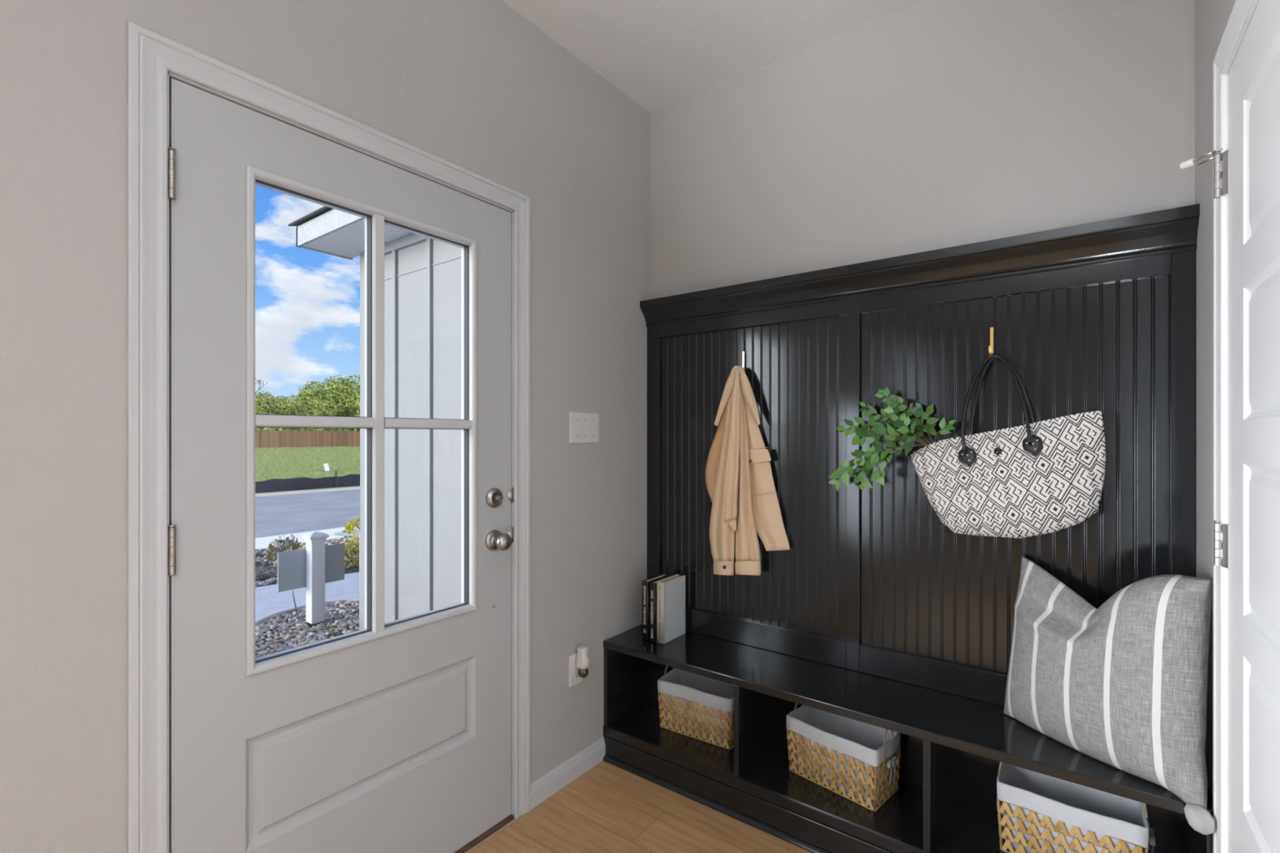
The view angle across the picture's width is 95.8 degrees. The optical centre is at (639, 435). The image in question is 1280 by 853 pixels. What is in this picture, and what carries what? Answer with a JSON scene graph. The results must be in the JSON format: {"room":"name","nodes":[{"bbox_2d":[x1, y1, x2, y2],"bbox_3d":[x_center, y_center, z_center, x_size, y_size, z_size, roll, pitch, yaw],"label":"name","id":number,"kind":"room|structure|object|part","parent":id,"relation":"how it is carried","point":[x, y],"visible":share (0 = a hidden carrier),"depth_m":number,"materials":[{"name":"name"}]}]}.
{"room":"mudroom","nodes":[
{"label":"mudroom","id":0,"kind":"room"},
{"bbox_2d":[0,0,649,852],"bbox_3d":[-2.107,-0.075,-0.171,0.130,2.740,7.000,0,0,37],"label":"wall","id":1,"kind":"structure","parent":0,"point":[475,86],"depth_m":1.29,"materials":[{"name":"grey paint"}]},
{"bbox_2d":[126,20,530,852],"bbox_3d":[-0.703,0.234,1.580,0.016,2.121,1.063,0,0,37],"label":"door frame","id":2,"kind":"structure","parent":1,"relation":"attached to","point":[150,55],"depth_m":1.19,"materials":[{"name":"grey"}]},
{"bbox_2d":[168,71,516,852],"bbox_3d":[-0.731,0.261,1.607,0.198,2.068,0.970,0,0,37],"label":"door","id":3,"kind":"structure","parent":1,"relation":"in","point":[396,736],"depth_m":1.44,"materials":[{"name":"white paint"},{"name":"clear glass"},{"name":"dark grey metal"}]},
{"bbox_3d":[-0.731,-0.034,1.595,0.065,1.170,0.637,0,0,37],"label":"glazing frame","id":4,"kind":"part","parent":3,"relation":"part of","materials":[{"name":"grey"}]},
{"bbox_3d":[-0.451,0.342,1.873,0.070,0.068,0.068,0,0,37],"label":"knob","id":5,"kind":"part","parent":3,"relation":"part of","materials":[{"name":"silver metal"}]},
{"bbox_3d":[-0.442,0.335,1.967,0.036,0.058,0.047,0,0,37],"label":"strike plate","id":6,"kind":"part","parent":3,"relation":"part of","materials":[{"name":"silver metal"}]},
{"bbox_3d":[-0.442,0.200,1.967,0.036,0.058,0.047,0,0,37],"label":"strike plate","id":7,"kind":"part","parent":3,"relation":"part of","materials":[{"name":"silver metal"}]},
{"bbox_2d":[530,737,605,809],"bbox_3d":[-0.262,1.254,2.168,0.014,0.083,0.408,0,0,37],"label":"baseboard","id":8,"kind":"structure","parent":1,"relation":"attached to","point":[548,784],"depth_m":2.15,"materials":[{"name":"grey wood"}]},
{"bbox_2d":[568,653,582,687],"bbox_3d":[-0.242,0.886,2.200,0.008,0.117,0.070,0,0,37],"label":"wall outlet","id":9,"kind":"object","parent":1,"relation":"attached to","point":[574,677],"visible":0.79,"depth_m":2.19,"materials":[{"name":"white plastic"}]},
{"bbox_2d":[573,670,579,679],"bbox_3d":[-0.240,0.907,2.199,0.002,0.028,0.034,0,0,37],"label":"receptacle","id":10,"kind":"object","parent":9,"relation":"attached to","point":[576,676],"depth_m":2.20,"materials":[{"name":"grey plastic"}]},
{"bbox_2d":[576,645,589,677],"bbox_3d":[-0.217,0.856,2.189,0.047,0.113,0.038,0,0,37],"label":"air freshener","id":11,"kind":"object","parent":9,"relation":"attached to","point":[582,659],"visible":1,"depth_m":2.18,"materials":[{"name":"white plastic"}]},
{"bbox_3d":[-0.215,0.893,2.187,0.038,0.038,0.038,0,0,37],"label":"glass bulb","id":12,"kind":"part","parent":11,"relation":"part of","materials":[{"name":"liquid"}]},
{"bbox_2d":[569,412,598,443],"bbox_3d":[-0.210,-0.031,2.236,0.017,0.117,0.163,0,0,37],"label":"light switch","id":13,"kind":"object","parent":1,"relation":"attached to","point":[584,427],"visible":1,"depth_m":2.23,"materials":[{"name":"white plastic"}]},
{"bbox_2d":[470,760,811,852],"bbox_3d":[0.142,1.345,-1.839,5.730,0.100,7.230,0,0,37],"label":"floor","id":14,"kind":"structure","parent":0,"point":[608,808],"depth_m":1.93,"materials":[{"name":"brown wood"}]},
{"bbox_2d":[603,203,1213,852],"bbox_3d":[0.652,0.353,1.921,1.772,1.883,0.342,0,0,37],"label":"hall tree","id":15,"kind":"object","parent":14,"relation":"on","point":[876,612],"visible":0.75,"depth_m":1.90,"materials":[{"name":"black wood"}]},
{"bbox_3d":[-0.043,1.074,2.455,0.018,0.442,0.320,0,0,37],"label":"panel","id":16,"kind":"part","parent":15,"relation":"part of","materials":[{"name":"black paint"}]},
{"bbox_2d":[642,573,669,639],"bbox_3d":[0.067,0.707,2.405,0.029,0.236,0.161,0,0,37],"label":"book","id":17,"kind":"object","parent":15,"relation":"on","point":[646,583],"visible":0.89,"depth_m":2.34,"materials":[{"name":"black paper"}]},
{"bbox_2d":[649,575,671,641],"bbox_3d":[0.095,0.708,2.385,0.029,0.234,0.159,0,0,37],"label":"book","id":18,"kind":"object","parent":15,"relation":"on","point":[653,584],"visible":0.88,"depth_m":2.32,"materials":[{"name":"black paper"}]},
{"bbox_2d":[656,573,685,644],"bbox_3d":[0.127,0.703,2.363,0.036,0.243,0.161,0,0,37],"label":"book","id":19,"kind":"object","parent":15,"relation":"on","point":[670,591],"visible":1,"depth_m":2.33,"materials":[{"name":"grey paper"}]},
{"bbox_2d":[657,666,733,749],"bbox_3d":[0.254,1.049,2.301,0.332,0.233,0.190,0,0,34],"label":"storage basket","id":20,"kind":"object","parent":15,"relation":"on","point":[693,704],"visible":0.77,"depth_m":2.25,"materials":[{"name":"beige wicker"}]},
{"bbox_3d":[0.254,1.093,2.301,0.323,0.144,0.181,0,0,34],"label":"wire frame","id":21,"kind":"part","parent":20,"relation":"part of","materials":[{"name":"beige"}]},
{"bbox_2d":[738,351,745,372],"bbox_3d":[0.401,-0.288,2.282,0.009,0.093,0.046,0,0,37],"label":"coat hook","id":22,"kind":"object","parent":15,"relation":"attached to","point":[743,352],"visible":0.6,"depth_m":2.29,"materials":[{"name":"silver metal"}]},
{"bbox_2d":[705,365,790,575],"bbox_3d":[0.397,0.141,2.249,0.365,0.833,0.082,0,0,37],"label":"jacket","id":23,"kind":"object","parent":22,"relation":"hanging from","point":[740,482],"visible":1,"depth_m":2.24,"materials":[{"name":"beige fabric"}]},
{"bbox_3d":[0.325,0.018,2.330,0.152,0.509,0.027,0,0,37],"label":"panel","id":24,"kind":"part","parent":23,"relation":"part of","materials":[{"name":"brown fabric"}]},
{"bbox_3d":[0.470,0.117,2.226,0.219,0.652,0.025,0,0,37],"label":"panel","id":25,"kind":"part","parent":23,"relation":"part of","materials":[{"name":"beige fabric"}]},
{"bbox_3d":[0.413,-0.468,2.298,0.806,0.075,0.025,0,0,37],"label":"rail","id":26,"kind":"part","parent":15,"relation":"part of","materials":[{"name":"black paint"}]},
{"bbox_3d":[0.418,0.149,2.304,0.811,1.178,0.010,0,0,37],"label":"beadboard panel","id":27,"kind":"part","parent":15,"relation":"part of","materials":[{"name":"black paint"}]},
{"bbox_3d":[0.566,1.231,1.808,1.771,0.128,0.024,0,0,37],"label":"board","id":28,"kind":"part","parent":15,"relation":"part of","materials":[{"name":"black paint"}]},
{"bbox_3d":[0.413,0.776,2.298,0.806,0.096,0.025,0,0,37],"label":"rail","id":29,"kind":"part","parent":15,"relation":"part of","materials":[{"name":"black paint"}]},
{"bbox_2d":[607,697,1010,852],"bbox_3d":[0.658,1.175,1.929,1.733,0.018,0.320,0,0,37],"label":"shelf","id":30,"kind":"object","parent":15,"relation":"attached to","point":[966,825],"depth_m":1.87,"materials":[{"name":"black wood"}]},
{"bbox_2d":[786,702,901,811],"bbox_3d":[0.689,1.049,1.957,0.190,0.233,0.345,0,0,-44],"label":"storage basket","id":31,"kind":"object","parent":15,"relation":"on","point":[858,760],"visible":0.97,"depth_m":1.90,"materials":[{"name":"tan woven wicker"},{"name":"grey white cotton"}]},
{"bbox_3d":[0.793,0.973,1.844,0.080,0.083,0.012,0,0,-43],"label":"handle","id":32,"kind":"part","parent":31,"relation":"part of","materials":[{"name":"beige"}]},
{"bbox_3d":[0.657,0.839,1.928,1.771,0.028,0.324,0,0,37],"label":"seat","id":33,"kind":"part","parent":15,"relation":"part of","materials":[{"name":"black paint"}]},
{"bbox_3d":[0.752,1.010,2.055,1.733,0.311,0.005,0,0,37],"label":"panel","id":34,"kind":"part","parent":15,"relation":"part of","materials":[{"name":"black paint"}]},
{"bbox_3d":[0.731,-0.535,2.027,1.772,0.105,0.077,0,0,37],"label":"crown moulding","id":35,"kind":"part","parent":15,"relation":"part of","materials":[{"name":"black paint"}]},
{"bbox_3d":[1.095,0.776,1.786,0.806,0.096,0.025,0,0,37],"label":"rail","id":36,"kind":"part","parent":15,"relation":"part of","materials":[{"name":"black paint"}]},
{"bbox_2d":[988,327,993,355],"bbox_3d":[1.077,-0.288,1.774,0.009,0.093,0.046,0,0,37],"label":"coat hook","id":37,"kind":"object","parent":15,"relation":"attached to","point":[991,347],"visible":0.94,"depth_m":1.78,"materials":[{"name":"gold metal"}]},
{"bbox_2d":[911,354,1106,538],"bbox_3d":[1.069,0.027,1.718,0.490,0.549,0.102,0,0,38],"label":"tote bag","id":38,"kind":"object","parent":37,"relation":"hanging from","point":[1045,477],"visible":1,"depth_m":1.66,"materials":[{"name":"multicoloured fabric"}]},
{"bbox_2d":[828,386,956,491],"bbox_3d":[0.812,0.014,1.885,0.385,0.352,0.147,0,0,37],"label":"greenery sprig","id":39,"kind":"object","parent":38,"relation":"in","point":[870,460],"visible":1,"depth_m":1.87,"materials":[{"name":"green plant"}]},
{"bbox_3d":[0.815,0.010,1.885,0.334,0.295,0.108,0,0,37],"label":"stem","id":40,"kind":"part","parent":39,"relation":"part of","materials":[{"name":"brown"}]},
{"bbox_3d":[1.061,-0.102,1.721,0.179,0.292,0.094,0,0,37],"label":"handle","id":41,"kind":"part","parent":38,"relation":"part of","materials":[{"name":"black leather"}]},
{"bbox_3d":[1.094,-0.113,1.740,0.175,0.260,0.037,0,0,37],"label":"handle","id":42,"kind":"part","parent":38,"relation":"part of","materials":[{"name":"black leather"}]},
{"bbox_3d":[1.095,-0.468,1.786,0.806,0.075,0.025,0,0,37],"label":"rail","id":43,"kind":"part","parent":15,"relation":"part of","materials":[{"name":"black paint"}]},
{"bbox_3d":[1.100,0.149,1.792,0.811,1.178,0.010,0,0,37],"label":"beadboard panel","id":44,"kind":"part","parent":15,"relation":"part of","materials":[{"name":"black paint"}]},
{"bbox_2d":[996,761,1155,852],"bbox_3d":[1.191,1.049,1.596,0.348,0.233,0.197,0,0,37],"label":"storage basket","id":45,"kind":"object","parent":15,"relation":"on","point":[1042,813],"visible":0.93,"depth_m":1.58,"materials":[{"name":"tan woven wicker"},{"name":"grey white cotton"}]},
{"bbox_3d":[1.059,0.973,1.698,0.012,0.082,0.080,0,0,37],"label":"handle","id":46,"kind":"part","parent":45,"relation":"part of","materials":[{"name":"beige metal"}]},
{"bbox_3d":[1.186,1.093,1.600,0.326,0.144,0.186,0,0,37],"label":"wire frame","id":47,"kind":"part","parent":45,"relation":"part of","materials":[{"name":"beige"}]},
{"bbox_3d":[1.312,0.973,1.502,0.012,0.082,0.080,0,0,37],"label":"handle","id":48,"kind":"part","parent":45,"relation":"part of","materials":[{"name":"beige metal"}]},
{"bbox_2d":[1003,555,1214,835],"bbox_3d":[1.167,0.592,1.481,0.138,0.542,0.500,0,0,-20],"label":"pillow","id":49,"kind":"object","parent":15,"relation":"on","point":[1122,683],"visible":1,"depth_m":1.38,"materials":[{"name":"grey fabric"}]},
{"bbox_3d":[1.359,1.074,1.403,0.018,0.442,0.320,0,0,37],"label":"panel","id":50,"kind":"part","parent":15,"relation":"part of","materials":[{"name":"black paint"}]},
{"bbox_2d":[502,0,922,112],"bbox_3d":[0.142,-1.520,-1.839,5.730,0.150,7.230,0,0,37],"label":"ceiling","id":51,"kind":"structure","parent":0,"point":[660,54],"depth_m":2.07,"materials":[{"name":"grey paint"}]},
{"bbox_2d":[649,0,1195,852],"bbox_3d":[0.793,-0.075,2.110,2.033,2.740,0.130,0,0,37],"label":"wall","id":52,"kind":"structure","parent":0,"point":[922,126],"depth_m":1.91,"materials":[{"name":"grey paint"}]},
{"bbox_2d":[1195,0,1235,797],"bbox_3d":[1.487,-0.075,-2.396,2.943,2.740,7.834,0,0,-3],"label":"wall","id":53,"kind":"structure","parent":0,"point":[1211,16],"depth_m":1.38,"materials":[{"name":"grey paint"}]},
{"bbox_2d":[1213,0,1257,852],"bbox_3d":[0.986,0.237,0.900,0.012,2.116,0.907,0,0,37],"label":"door frame","id":54,"kind":"structure","parent":53,"relation":"attached to","point":[1242,11],"depth_m":1.22,"materials":[{"name":"white wood"}]},
{"bbox_2d":[1213,0,1279,852],"bbox_3d":[1.035,0.260,0.863,0.150,2.070,0.805,0,0,37],"label":"door","id":55,"kind":"structure","parent":53,"relation":"in","point":[1248,171],"depth_m":1.03,"materials":[{"name":"white wood"}]},
{"bbox_2d":[1179,148,1222,169],"bbox_3d":[1.211,-0.597,1.248,0.018,0.018,0.075,0,0,-15],"label":"door stop","id":56,"kind":"object","parent":55,"relation":"attached to","point":[1192,162],"visible":1,"depth_m":1.26,"materials":[{"name":"beige metal"}]},
{"bbox_3d":[1.214,-0.597,1.244,0.008,0.018,0.048,0,0,-14],"label":"arm","id":57,"kind":"part","parent":56,"relation":"part of","materials":[{"name":"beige metal"}]},
{"label":"outside","id":58,"kind":"structure","parent":0,"visible":0},
{"bbox_3d":[-10.355,1.775,72.890,119.000,0.240,220.000,0,0,37],"label":"ground","id":59,"kind":"structure","parent":58,"visible":0},
{"bbox_2d":[293,392,319,409],"bbox_3d":[-59.057,-3.495,103.770,8.450,10.055,9.001,0,0,1],"label":"tree","id":60,"kind":"object","parent":59,"relation":"on","point":[312,393],"visible":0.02,"depth_m":102.94,"materials":[{"name":"green plant"}]},
{"bbox_2d":[333,373,359,429],"bbox_3d":[-49.483,-4.674,101.826,10.030,12.607,13.027,0,0,-35],"label":"tree","id":61,"kind":"object","parent":59,"relation":"on","point":[355,382],"visible":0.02,"depth_m":101.01,"materials":[{"name":"green plant"}]},
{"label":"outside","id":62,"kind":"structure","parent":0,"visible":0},
{"bbox_2d":[255,445,359,493],"bbox_3d":[-17.395,1.249,78.170,90.000,0.367,180.000,0,0,37],"label":"meadow","id":63,"kind":"structure","parent":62,"point":[344,464],"depth_m":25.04,"materials":[{"name":"green plant"}]},
{"bbox_2d":[255,378,266,393],"bbox_3d":[-40.056,-2.406,59.750,1.900,7.410,2.567,0,0,37],"label":"bare tree","id":64,"kind":"object","parent":63,"relation":"on","point":[260,380],"visible":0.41,"depth_m":59.98,"materials":[{"name":"brown plant"}]},
{"bbox_2d":[255,390,294,431],"bbox_3d":[-43.344,-1.963,67.612,5.571,6.772,5.280,0,0,-29],"label":"tree","id":65,"kind":"object","parent":63,"relation":"on","point":[263,406],"visible":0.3,"depth_m":66.99,"materials":[{"name":"green plant"}]},
{"bbox_2d":[272,394,309,428],"bbox_3d":[-52.245,-2.403,87.039,6.149,7.729,7.986,0,0,-26],"label":"tree","id":66,"kind":"object","parent":63,"relation":"on","point":[297,406],"visible":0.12,"depth_m":85.52,"materials":[{"name":"green plant"}]},
{"bbox_2d":[255,430,359,448],"bbox_3d":[-25.649,0.390,67.548,0.100,1.810,77.099,0,0,37],"label":"wooden fence","id":67,"kind":"object","parent":63,"relation":"on","point":[270,439],"visible":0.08,"depth_m":57.50,"materials":[{"name":"brown wood"}]},
{"bbox_2d":[255,471,359,493],"bbox_3d":[-4.453,1.195,20.963,0.125,0.480,30.000,0,0,37],"label":"fence","id":68,"kind":"object","parent":63,"relation":"on","point":[350,480],"visible":0.08,"depth_m":15.18,"materials":[{"name":"black fabric"}]},
{"bbox_2d":[255,427,359,431],"bbox_3d":[-31.375,-0.124,67.391,4.430,3.259,74.394,0,0,37],"label":"hedge","id":69,"kind":"object","parent":63,"relation":"on","point":[256,428],"visible":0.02,"depth_m":60.52,"materials":[{"name":"green plant"}]},
{"bbox_2d":[323,462,329,471],"bbox_3d":[-12.082,1.217,22.310,0.040,0.322,0.201,0,0,37],"label":"marker","id":70,"kind":"object","parent":63,"relation":"on","point":[326,465],"visible":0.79,"depth_m":22.30,"materials":[{"name":"white"}]},
{"bbox_2d":[297,374,359,431],"bbox_3d":[-42.933,-3.554,81.225,8.240,10.184,9.071,0,0,28],"label":"tree","id":71,"kind":"object","parent":63,"relation":"on","point":[337,402],"visible":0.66,"depth_m":79.67,"materials":[{"name":"green plant"}]},
{"bbox_2d":[351,389,359,416],"bbox_3d":[-34.162,-3.318,77.000,7.789,9.676,8.317,0,0,-33],"label":"tree","id":72,"kind":"object","parent":63,"relation":"on","point":[357,406],"visible":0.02,"depth_m":74.99,"materials":[{"name":"green plant"}]},
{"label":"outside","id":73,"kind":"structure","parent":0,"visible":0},
{"bbox_2d":[255,486,359,497],"bbox_3d":[-2.835,1.455,22.250,0.400,0.120,52.000,0,0,37],"label":"curb","id":74,"kind":"object","parent":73,"point":[350,487],"depth_m":14.64,"materials":[{"name":"grey concrete"}]},
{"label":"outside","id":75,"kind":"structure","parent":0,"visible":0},
{"bbox_2d":[255,604,359,655],"bbox_3d":[-0.865,1.470,4.460,3.500,0.050,3.700,0,0,37],"label":"soil","id":76,"kind":"object","parent":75,"point":[310,625],"depth_m":4.31,"materials":[{"name":"brown"}]},
{"bbox_2d":[255,632,262,636],"bbox_3d":[-2.711,1.413,4.117,0.047,0.024,0.029,0,0,-9],"label":"pebble","id":77,"kind":"object","parent":76,"relation":"on","point":[258,634],"visible":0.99,"depth_m":4.11,"materials":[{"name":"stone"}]},
{"bbox_2d":[257,650,266,655],"bbox_3d":[-2.470,1.419,3.781,0.035,0.025,0.055,-2,-1,36],"label":"pebble","id":78,"kind":"object","parent":76,"relation":"on","point":[263,651],"visible":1,"depth_m":3.77,"materials":[{"name":"stone"}]},
{"bbox_2d":[261,628,271,632],"bbox_3d":[-2.704,1.409,4.185,0.060,0.029,0.039,0,0,-12],"label":"pebble","id":79,"kind":"object","parent":76,"relation":"on","point":[265,630],"visible":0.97,"depth_m":4.17,"materials":[{"name":"stone"}]},
{"bbox_2d":[265,642,272,647],"bbox_3d":[-2.521,1.419,3.934,0.042,0.028,0.054,0,0,0],"label":"pebble","id":80,"kind":"object","parent":76,"relation":"on","point":[267,645],"visible":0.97,"depth_m":3.92,"materials":[{"name":"stone"}]},
{"bbox_2d":[271,644,278,648],"bbox_3d":[-2.464,1.418,3.899,0.041,0.020,0.034,0,0,-16],"label":"pebble","id":81,"kind":"object","parent":76,"relation":"on","point":[274,645],"visible":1,"depth_m":3.89,"materials":[{"name":"stone"}]},
{"bbox_2d":[280,627,288,632],"bbox_3d":[-2.595,1.421,4.225,0.033,0.028,0.054,0,0,34],"label":"pebble","id":82,"kind":"object","parent":76,"relation":"on","point":[284,628],"visible":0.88,"depth_m":4.22,"materials":[{"name":"stone"}]},
{"bbox_2d":[301,629,310,634],"bbox_3d":[-2.420,1.421,4.193,0.046,0.032,0.068,0,0,5],"label":"pebble","id":83,"kind":"object","parent":76,"relation":"on","point":[306,631],"visible":0.95,"depth_m":4.18,"materials":[{"name":"stone"}]},
{"bbox_2d":[255,600,359,657],"bbox_3d":[-1.721,1.421,4.209,2.425,0.054,1.979,0,0,37],"label":"river pebbles","id":84,"kind":"object","parent":76,"relation":"on","point":[337,603],"visible":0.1,"depth_m":4.36,"materials":[{"name":"stone"}]},
{"bbox_2d":[277,531,344,624],"bbox_3d":[-2.509,1.072,4.430,0.446,0.686,0.255,0,0,-29],"label":"sign post","id":85,"kind":"object","parent":76,"relation":"on","point":[318,564],"visible":1,"depth_m":4.37,"materials":[{"name":"white plastic"}]},
{"bbox_3d":[-2.472,1.097,4.409,0.100,0.635,0.100,0,0,37],"label":"post","id":86,"kind":"part","parent":85,"relation":"part of","materials":[{"name":"white plastic"}]},
{"bbox_2d":[318,633,327,638],"bbox_3d":[-2.239,1.421,4.096,0.045,0.036,0.050,0,0,20],"label":"pebble","id":87,"kind":"object","parent":76,"relation":"on","point":[322,636],"visible":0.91,"depth_m":4.08,"materials":[{"name":"stone"}]},
{"bbox_2d":[327,621,343,636],"bbox_3d":[-2.151,1.360,4.080,0.099,0.114,0.094,0,0,37],"label":"weed","id":88,"kind":"object","parent":76,"relation":"on","point":[334,633],"visible":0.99,"depth_m":4.08,"materials":[{"name":"brown"}]},
{"bbox_3d":[-2.153,1.402,4.080,0.053,0.031,0.053,0,0,37],"label":"stem","id":89,"kind":"part","parent":88,"relation":"part of","materials":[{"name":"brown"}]},
{"bbox_2d":[335,607,342,612],"bbox_3d":[-2.449,1.411,4.703,0.049,0.033,0.044,0,0,-13],"label":"pebble","id":90,"kind":"object","parent":76,"relation":"on","point":[338,609],"visible":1,"depth_m":4.69,"materials":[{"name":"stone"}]},
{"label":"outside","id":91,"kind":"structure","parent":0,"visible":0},
{"bbox_2d":[255,535,359,586],"bbox_3d":[-4.647,1.455,5.484,2.380,0.060,9.000,0,0,37],"label":"mulch bed","id":92,"kind":"object","parent":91,"point":[347,571],"depth_m":6.37,"materials":[{"name":"gravel"}]},
{"bbox_2d":[255,564,277,581],"bbox_3d":[-4.840,1.407,5.640,1.755,0.051,1.861,0,0,37],"label":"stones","id":93,"kind":"object","parent":92,"relation":"on","point":[268,572],"visible":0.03,"depth_m":5.89},
{"bbox_2d":[264,534,302,564],"bbox_3d":[-3.938,1.252,6.424,0.384,0.329,0.410,0,0,-15],"label":"shrub","id":94,"kind":"object","parent":92,"relation":"on","point":[296,545],"visible":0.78,"depth_m":6.38,"materials":[{"name":"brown plant"}]},
{"bbox_3d":[-3.941,1.321,6.431,0.243,0.191,0.238,0,0,37],"label":"stem","id":95,"kind":"part","parent":94,"relation":"part of","materials":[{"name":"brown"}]},
{"bbox_2d":[255,535,359,586],"bbox_3d":[-3.992,1.410,6.506,2.011,0.042,3.837,0,0,37],"label":"bed stones","id":96,"kind":"object","parent":92,"relation":"on","point":[258,584],"visible":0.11,"depth_m":6.68},
{"bbox_2d":[340,534,359,568],"bbox_3d":[-3.043,1.233,6.210,0.469,0.367,0.464,0,0,1],"label":"shrub","id":97,"kind":"object","parent":92,"relation":"on","point":[356,553],"visible":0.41,"depth_m":6.13,"materials":[{"name":"green plant"}]},
{"bbox_3d":[-3.051,1.312,6.203,0.285,0.208,0.279,0,0,37],"label":"stem","id":98,"kind":"part","parent":97,"relation":"part of","materials":[{"name":"green plant"}]},
{"bbox_2d":[342,515,359,534],"bbox_3d":[-3.929,1.263,8.294,0.604,0.309,0.579,0,0,14],"label":"shrub","id":99,"kind":"object","parent":92,"relation":"on","point":[348,530],"visible":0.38,"depth_m":8.14,"materials":[{"name":"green plant"}]},
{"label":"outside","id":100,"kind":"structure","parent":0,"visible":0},
{"bbox_2d":[255,525,359,549],"bbox_3d":[-5.019,1.450,7.638,0.840,0.080,26.000,0,0,37],"label":"sidewalk","id":101,"kind":"structure","parent":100,"point":[261,543],"depth_m":8.09,"materials":[{"name":"concrete"}]},
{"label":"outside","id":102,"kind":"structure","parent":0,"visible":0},
{"bbox_2d":[255,488,359,537],"bbox_3d":[-0.115,1.465,20.210,6.400,0.060,52.000,0,0,37],"label":"street","id":103,"kind":"structure","parent":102,"point":[291,513],"depth_m":10.87,"materials":[{"name":"grey asphalt"}]},
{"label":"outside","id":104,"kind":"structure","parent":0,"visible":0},
{"bbox_2d":[255,572,359,624],"bbox_3d":[-3.303,1.443,4.476,1.620,0.080,7.000,0,0,37],"label":"walkway","id":105,"kind":"structure","parent":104,"point":[269,602],"depth_m":5.03,"materials":[{"name":"concrete"}]},
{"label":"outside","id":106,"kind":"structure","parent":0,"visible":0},
{"bbox_2d":[359,232,461,630],"bbox_3d":[-0.278,0.050,4.463,2.505,2.750,2.590,0,0,37],"label":"wall","id":107,"kind":"structure","parent":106,"point":[423,274],"depth_m":3.72,"materials":[{"name":"grey"}]},
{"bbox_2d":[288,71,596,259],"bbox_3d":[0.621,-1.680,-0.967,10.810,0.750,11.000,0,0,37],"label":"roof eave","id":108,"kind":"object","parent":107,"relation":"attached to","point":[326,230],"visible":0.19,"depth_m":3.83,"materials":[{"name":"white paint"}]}
]}

